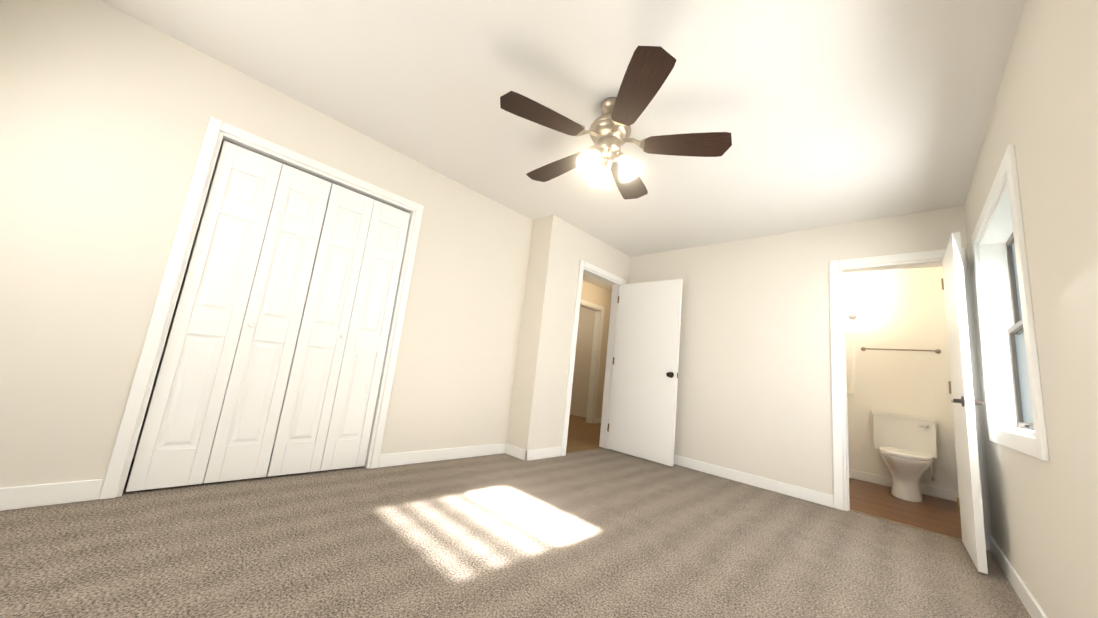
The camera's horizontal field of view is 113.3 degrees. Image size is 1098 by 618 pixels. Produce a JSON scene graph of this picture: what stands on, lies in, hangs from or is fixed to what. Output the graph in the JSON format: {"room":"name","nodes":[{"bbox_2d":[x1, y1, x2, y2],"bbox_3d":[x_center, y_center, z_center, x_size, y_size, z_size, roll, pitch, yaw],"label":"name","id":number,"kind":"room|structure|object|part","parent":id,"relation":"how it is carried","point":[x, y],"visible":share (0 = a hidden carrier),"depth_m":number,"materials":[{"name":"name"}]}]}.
{"room":"empty bedroom","nodes":[
{"label":"empty bedroom","id":0,"kind":"room"},
{"bbox_2d":[133,143,330,458],"bbox_3d":[-2.192,-0.112,2.991,0.120,2.440,1.790,-3,-13,44],"label":"wall","id":1,"kind":"structure","parent":0,"point":[152,391],"depth_m":2.52,"materials":[{"name":"beige paint"}]},
{"bbox_2d":[0,0,533,487],"bbox_3d":[-1.574,-0.117,2.550,0.120,2.440,3.820,-3,-13,44],"label":"wall","id":2,"kind":"structure","parent":0,"point":[107,111],"depth_m":1.86,"materials":[{"name":"beige paint"}]},
{"bbox_2d":[0,479,103,510],"bbox_3d":[-2.536,0.784,1.413,0.014,0.095,1.009,-3,-13,44],"label":"baseboard","id":3,"kind":"structure","parent":2,"relation":"attached to","point":[19,497],"depth_m":1.65,"materials":[{"name":"white paint"}]},
{"bbox_2d":[126,141,281,491],"bbox_3d":[-1.962,-0.010,2.111,0.034,1.980,0.290,-3,-13,44],"label":"closet door","id":4,"kind":"structure","parent":2,"relation":"in","point":[179,430],"depth_m":2.08,"materials":[{"name":"white paint"}]},
{"bbox_2d":[99,116,423,499],"bbox_3d":[-1.675,0.062,2.436,0.120,2.030,1.220,-3,-13,44],"label":"door frame","id":5,"kind":"structure","parent":2,"relation":"attached to","point":[222,137],"depth_m":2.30,"materials":[{"name":"white paint"}]},
{"bbox_2d":[203,164,330,482],"bbox_3d":[-1.748,0.045,2.303,0.072,1.980,0.288,-3,-13,44],"label":"closet door","id":6,"kind":"structure","parent":2,"relation":"in","point":[244,436],"depth_m":2.29,"materials":[{"name":"white paint"}]},
{"bbox_2d":[267,183,373,476],"bbox_3d":[-1.546,0.102,2.509,0.072,1.980,0.288,-3,-13,44],"label":"closet door","id":7,"kind":"structure","parent":2,"relation":"in","point":[303,425],"depth_m":2.49,"materials":[{"name":"white paint"}]},
{"bbox_2d":[320,200,409,470],"bbox_3d":[-1.359,0.158,2.726,0.034,1.980,0.290,-3,-13,44],"label":"closet door","id":8,"kind":"structure","parent":2,"relation":"in","point":[352,415],"depth_m":2.70,"materials":[{"name":"white paint"}]},
{"bbox_2d":[378,443,505,467],"bbox_3d":[-0.848,1.255,3.133,0.014,0.095,1.239,-3,-13,44],"label":"baseboard","id":9,"kind":"structure","parent":2,"relation":"attached to","point":[400,458],"depth_m":3.04,"materials":[{"name":"white paint"}]},
{"bbox_2d":[0,414,1030,617],"bbox_3d":[-0.007,1.504,3.474,6.130,0.100,8.150,-3,-13,44],"label":"floor","id":10,"kind":"structure","parent":0,"point":[602,533],"depth_m":1.71,"materials":[{"name":"carpet"}]},
{"bbox_2d":[871,411,936,501],"bbox_3d":[3.597,1.477,3.653,0.496,0.792,0.763,-3,-13,44],"label":"toilet","id":11,"kind":"object","parent":10,"relation":"on","point":[904,444],"visible":1,"depth_m":3.68,"materials":[{"name":"white ceramic"}]},
{"bbox_2d":[506,214,560,449],"bbox_3d":[-0.151,0.231,3.700,0.300,2.440,0.120,-3,-13,44],"label":"wall","id":12,"kind":"structure","parent":0,"point":[528,379],"depth_m":3.63,"materials":[{"name":"beige paint"}]},
{"bbox_2d":[505,443,526,460],"bbox_3d":[-0.315,1.367,3.454,0.302,0.095,0.014,-3,-13,44],"label":"baseboard","id":13,"kind":"structure","parent":12,"relation":"attached to","point":[516,452],"depth_m":3.44,"materials":[{"name":"white paint"}]},
{"bbox_2d":[100,0,1025,291],"bbox_3d":[0.771,-1.016,3.437,4.780,0.120,8.200,-3,-13,44],"label":"ceiling","id":14,"kind":"structure","parent":0,"point":[830,112],"depth_m":2.03,"materials":[{"name":"white paint"}]},
{"bbox_2d":[500,46,731,199],"bbox_3d":[0.318,-0.936,2.140,1.246,0.555,1.275,-3,-13,44],"label":"ceiling fan","id":15,"kind":"object","parent":14,"relation":"hanging from","point":[648,71],"visible":1,"depth_m":2.00,"materials":[{"name":"brown wood"}]},
{"bbox_3d":[-0.037,-1.028,1.921,0.470,0.006,0.180,11,-2,-25],"label":"blade","id":16,"kind":"part","parent":15,"relation":"part of","materials":[{"name":"brown wood"}]},
{"label":"blade","id":17,"kind":"part","parent":15,"relation":"part of","materials":[{"name":"brown wood"}]},
{"label":"blade","id":18,"kind":"part","parent":15,"relation":"part of","materials":[{"name":"brown wood"}]},
{"bbox_3d":[0.414,-1.018,1.680,0.180,0.006,0.470,15,-10,-6],"label":"blade","id":19,"kind":"part","parent":15,"relation":"part of","materials":[{"name":"brown wood"}]},
{"bbox_3d":[0.776,-0.921,2.028,0.470,0.006,0.180,5,-18,10],"label":"blade","id":20,"kind":"part","parent":15,"relation":"part of","materials":[{"name":"brown wood"}]},
{"bbox_2d":[536,219,629,448],"bbox_3d":[1.329,0.623,5.081,0.120,2.440,4.000,-3,-13,44],"label":"wall","id":21,"kind":"structure","parent":0,"point":[571,248],"depth_m":3.81,"materials":[{"name":"beige paint"}]},
{"bbox_2d":[525,446,561,460],"bbox_3d":[-0.046,1.408,3.522,0.014,0.095,0.496,-3,-13,44],"label":"baseboard","id":22,"kind":"structure","parent":21,"relation":"attached to","point":[536,454],"depth_m":3.50,"materials":[{"name":"white paint"}]},
{"bbox_2d":[561,259,625,455],"bbox_3d":[0.559,0.565,4.189,0.017,2.098,0.946,-3,-13,44],"label":"trim","id":23,"kind":"structure","parent":21,"relation":"attached to","point":[587,265],"depth_m":3.90,"materials":[{"name":"white paint"}]},
{"bbox_2d":[566,268,621,448],"bbox_3d":[0.502,0.601,4.235,0.132,2.030,0.810,-3,-13,44],"label":"door frame","id":24,"kind":"structure","parent":21,"relation":"attached to","point":[606,407],"depth_m":4.49,"materials":[{"name":"white paint"}]},
{"bbox_2d":[607,279,682,466],"bbox_3d":[1.094,0.659,4.166,0.812,1.996,0.179,-3,-13,44],"label":"entry door","id":25,"kind":"structure","parent":21,"relation":"in","point":[642,423],"depth_m":4.11,"materials":[{"name":"white paint"}]},
{"bbox_2d":[570,306,595,417],"bbox_3d":[0.679,0.949,7.485,1.380,2.440,0.100,-3,-13,44],"label":"wall","id":26,"kind":"structure","parent":0,"point":[581,374],"depth_m":7.36,"materials":[{"name":"beige paint"}]},
{"bbox_2d":[581,280,611,417],"bbox_3d":[1.035,0.872,6.779,0.120,2.440,2.170,-3,-13,44],"label":"wall","id":27,"kind":"structure","parent":0,"point":[606,300],"depth_m":6.62,"materials":[{"name":"beige paint"}]},
{"bbox_2d":[580,299,604,423],"bbox_3d":[0.552,0.907,6.265,0.137,2.098,0.936,-3,-13,44],"label":"door frame","id":28,"kind":"structure","parent":27,"relation":"attached to","point":[589,413],"depth_m":6.51,"materials":[{"name":"white paint"}]},
{"bbox_2d":[595,418,600,422],"bbox_3d":[1.213,2.091,6.803,0.014,0.095,1.182,-3,-13,44],"label":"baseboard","id":29,"kind":"structure","parent":27,"relation":"attached to","point":[597,420],"depth_m":6.45,"materials":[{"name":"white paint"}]},
{"bbox_2d":[628,208,950,510],"bbox_3d":[2.018,0.464,3.663,2.850,2.440,0.120,-3,-13,44],"label":"wall","id":30,"kind":"structure","parent":0,"point":[754,392],"depth_m":3.50,"materials":[{"name":"beige paint"}]},
{"bbox_2d":[674,455,833,507],"bbox_3d":[1.576,1.615,3.686,2.102,0.095,0.014,-3,-13,44],"label":"baseboard","id":31,"kind":"structure","parent":30,"relation":"attached to","point":[818,497],"depth_m":3.33,"materials":[{"name":"white paint"}]},
{"bbox_2d":[850,509,961,540],"bbox_3d":[2.665,1.619,2.712,0.644,0.006,0.030,-3,-13,44],"label":"sill","id":32,"kind":"structure","parent":30,"relation":"attached to","point":[907,525],"depth_m":2.69,"materials":[{"name":"brown wood"}]},
{"bbox_2d":[829,247,989,550],"bbox_3d":[2.777,0.592,2.880,0.816,2.098,0.149,-3,-13,44],"label":"door frame","id":33,"kind":"structure","parent":30,"relation":"attached to","point":[837,436],"depth_m":3.01,"materials":[{"name":"white paint"}]},
{"bbox_2d":[941,232,987,573],"bbox_3d":[2.732,0.546,2.393,0.124,1.996,0.646,-3,-13,43],"label":"bathroom door","id":34,"kind":"structure","parent":30,"relation":"in","point":[969,499],"depth_m":2.25,"materials":[{"name":"white paint"}]},
{"bbox_2d":[844,267,958,491],"bbox_3d":[3.516,0.780,4.577,2.150,2.440,0.120,-3,-13,44],"label":"wall","id":35,"kind":"structure","parent":0,"point":[902,309],"depth_m":4.10,"materials":[{"name":"white paint"}]},
{"bbox_2d":[845,331,855,394],"bbox_3d":[3.417,0.657,4.604,0.740,0.770,0.022,-3,-13,44],"label":"bathroom mirror","id":36,"kind":"object","parent":35,"relation":"attached to","point":[850,365],"visible":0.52,"depth_m":4.37,"materials":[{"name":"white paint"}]},
{"bbox_2d":[845,302,859,319],"bbox_3d":[3.688,0.024,4.398,0.156,0.184,0.183,-3,-13,44],"label":"sconce","id":37,"kind":"object","parent":35,"relation":"attached to","point":[851,307],"visible":0.98,"depth_m":4.37,"materials":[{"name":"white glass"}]},
{"bbox_2d":[861,347,940,353],"bbox_3d":[3.964,0.464,4.092,0.658,0.048,0.063,-3,-13,44],"label":"towel rail","id":38,"kind":"object","parent":35,"relation":"attached to","point":[937,351],"visible":1,"depth_m":4.05,"materials":[{"name":"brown metal"}]},
{"bbox_2d":[849,469,958,501],"bbox_3d":[3.381,1.916,4.301,2.018,0.095,0.014,-3,-13,44],"label":"baseboard","id":39,"kind":"structure","parent":35,"relation":"attached to","point":[924,489],"depth_m":3.94,"materials":[{"name":"white paint"}]},
{"bbox_2d":[949,205,991,535],"bbox_3d":[3.070,0.411,2.645,0.080,2.440,0.120,-3,-13,44],"label":"wall","id":40,"kind":"structure","parent":0,"point":[957,218],"depth_m":2.68,"materials":[{"name":"beige paint"}]},
{"bbox_2d":[964,0,1097,617],"bbox_3d":[1.956,0.073,1.347,0.150,2.440,7.060,-3,-13,44],"label":"wall","id":41,"kind":"structure","parent":0,"point":[1050,80],"depth_m":1.25,"materials":[{"name":"beige paint"}]},
{"bbox_2d":[972,144,1048,460],"bbox_3d":[2.439,0.041,1.859,0.167,1.331,1.226,-3,-13,44],"label":"window","id":42,"kind":"structure","parent":41,"relation":"in","point":[1014,390],"depth_m":2.15,"materials":[{"name":"white paint"}]},
{"bbox_2d":[989,536,1047,617],"bbox_3d":[1.171,1.059,0.602,0.014,0.095,5.076,-3,-13,44],"label":"baseboard","id":43,"kind":"structure","parent":41,"relation":"attached to","point":[1034,609],"depth_m":1.80,"materials":[{"name":"white paint"}]}
]}

